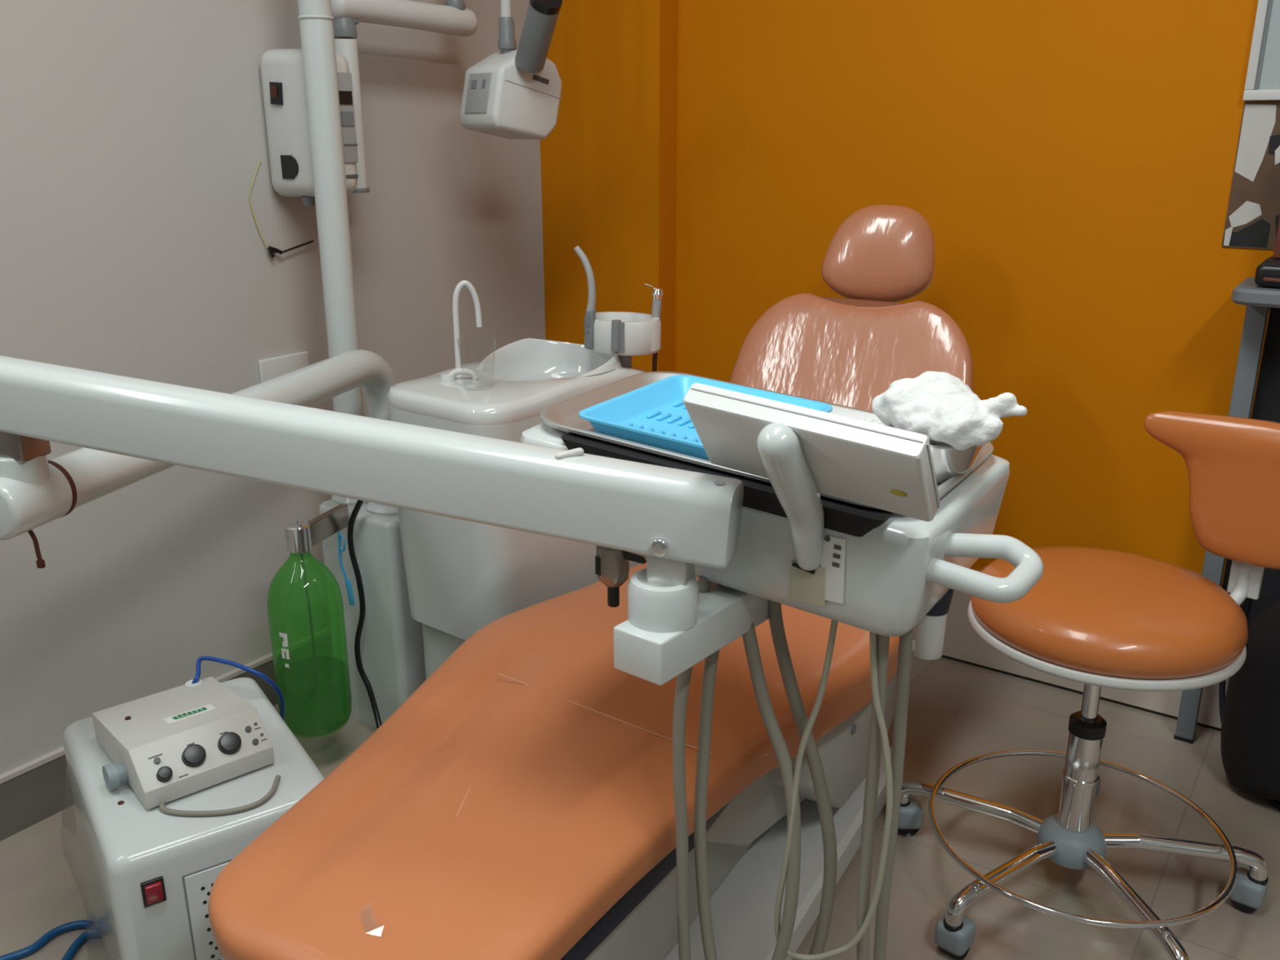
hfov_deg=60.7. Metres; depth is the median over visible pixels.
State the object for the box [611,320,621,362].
saliva ejector
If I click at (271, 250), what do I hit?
wall hook
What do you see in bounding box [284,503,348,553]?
holder
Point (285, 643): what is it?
print
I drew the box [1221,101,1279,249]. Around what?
poster
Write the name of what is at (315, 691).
soda bottle
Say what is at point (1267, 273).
device
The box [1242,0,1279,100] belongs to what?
window
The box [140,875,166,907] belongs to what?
switch
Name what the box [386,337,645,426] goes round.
basin
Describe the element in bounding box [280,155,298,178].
socket
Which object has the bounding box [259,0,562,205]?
machine
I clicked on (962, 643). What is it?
baseboard
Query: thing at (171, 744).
control box
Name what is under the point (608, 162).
wall
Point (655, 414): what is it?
tray
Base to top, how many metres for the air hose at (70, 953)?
0.012 m
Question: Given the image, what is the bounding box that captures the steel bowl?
[930,444,984,484]
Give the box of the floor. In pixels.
[0,653,1279,959]
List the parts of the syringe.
handle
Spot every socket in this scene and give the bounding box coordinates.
[257,351,309,382]
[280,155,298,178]
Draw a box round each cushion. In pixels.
[208,562,914,959]
[970,546,1248,679]
[1144,410,1279,569]
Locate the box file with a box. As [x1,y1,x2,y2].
[1272,217,1279,258]
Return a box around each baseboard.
[0,626,333,841]
[941,569,1229,731]
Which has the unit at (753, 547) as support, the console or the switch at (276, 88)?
the console
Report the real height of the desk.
0.940 m
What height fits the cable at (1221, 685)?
0.500 m
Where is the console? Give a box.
[520,422,1009,636]
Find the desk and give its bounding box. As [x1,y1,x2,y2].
[1173,276,1279,743]
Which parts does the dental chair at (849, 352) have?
lift arm, plate, backrest, backing plate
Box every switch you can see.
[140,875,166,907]
[269,81,283,105]
[585,315,590,333]
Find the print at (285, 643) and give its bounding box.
[279,632,289,667]
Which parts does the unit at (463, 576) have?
bowl rinse spout, holder arm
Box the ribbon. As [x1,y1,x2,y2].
[337,532,355,605]
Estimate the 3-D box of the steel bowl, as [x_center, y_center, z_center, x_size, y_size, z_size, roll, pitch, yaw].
[0.300,-0.028,1.109,0.100,0.052,0.100,-5,18,-14]
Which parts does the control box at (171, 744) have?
knob, knob, cord, knob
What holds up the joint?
on the unit at (753, 547)
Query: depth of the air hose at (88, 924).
1.70 m
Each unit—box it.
[0,349,1044,959]
[386,280,661,679]
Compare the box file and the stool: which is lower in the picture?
the stool
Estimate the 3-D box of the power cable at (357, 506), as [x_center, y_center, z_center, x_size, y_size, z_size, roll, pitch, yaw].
[-0.515,0.280,2.147,0.044,0.560,0.208,-11,21,-30]
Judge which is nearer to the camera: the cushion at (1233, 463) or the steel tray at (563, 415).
the steel tray at (563, 415)
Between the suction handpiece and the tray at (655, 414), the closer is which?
the tray at (655, 414)
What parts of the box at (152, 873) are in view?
vent panel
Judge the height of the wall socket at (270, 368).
0.093 m
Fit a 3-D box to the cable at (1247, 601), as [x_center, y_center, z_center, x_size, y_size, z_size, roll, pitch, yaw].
[1.230,0.365,1.976,0.018,0.498,0.430,-3,18,-9]
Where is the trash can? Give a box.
[1220,598,1279,801]
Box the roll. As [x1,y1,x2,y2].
[855,417,884,425]
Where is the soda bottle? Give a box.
[275,553,351,735]
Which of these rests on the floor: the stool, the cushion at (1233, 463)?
the stool
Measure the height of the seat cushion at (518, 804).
0.179 m
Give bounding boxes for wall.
[0,0,545,774]
[540,0,678,372]
[675,0,1279,587]
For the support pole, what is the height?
2.250 m
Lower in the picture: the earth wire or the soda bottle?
the soda bottle
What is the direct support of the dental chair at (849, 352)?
on the floor
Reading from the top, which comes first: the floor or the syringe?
the syringe
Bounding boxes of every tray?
[540,371,993,510]
[578,374,832,460]
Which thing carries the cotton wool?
in the steel bowl
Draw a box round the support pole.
[284,0,426,727]
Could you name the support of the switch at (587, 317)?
attached to the suction handpiece
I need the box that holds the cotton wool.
[871,371,1026,450]
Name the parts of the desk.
modesty panel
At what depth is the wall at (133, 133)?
2.10 m
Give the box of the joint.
[627,568,698,632]
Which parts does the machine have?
control panel, post, horizontal arm, touch panel, drop arm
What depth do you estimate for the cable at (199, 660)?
1.69 m
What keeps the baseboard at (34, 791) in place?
attached to the wall at (133, 133)
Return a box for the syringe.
[644,283,663,371]
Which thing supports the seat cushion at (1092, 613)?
on the stool
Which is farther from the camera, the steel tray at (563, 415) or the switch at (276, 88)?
the switch at (276, 88)
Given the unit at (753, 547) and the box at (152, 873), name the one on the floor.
the box at (152, 873)
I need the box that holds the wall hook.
[266,240,313,257]
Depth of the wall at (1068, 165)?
2.29 m
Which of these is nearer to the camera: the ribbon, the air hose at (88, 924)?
the air hose at (88, 924)
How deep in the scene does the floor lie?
1.93 m
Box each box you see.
[62,677,324,959]
[92,676,280,816]
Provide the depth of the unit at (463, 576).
1.97 m
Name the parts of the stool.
leg, leg, gas rod, leg, leg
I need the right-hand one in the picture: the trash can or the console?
the trash can
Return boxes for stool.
[897,410,1279,959]
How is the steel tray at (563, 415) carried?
on the unit at (753, 547)
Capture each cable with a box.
[191,656,284,719]
[346,499,382,728]
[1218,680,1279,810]
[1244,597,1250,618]
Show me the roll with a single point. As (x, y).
(867, 419)
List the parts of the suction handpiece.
valve handle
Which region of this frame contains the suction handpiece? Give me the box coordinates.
[573,245,595,349]
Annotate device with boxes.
[1254,256,1279,287]
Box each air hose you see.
[0,920,97,959]
[61,928,101,959]
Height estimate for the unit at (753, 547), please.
0.857 m
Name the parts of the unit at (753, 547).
balanced arm, brake knob, knob stem, support arm, grab handle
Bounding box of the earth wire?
[248,158,268,247]

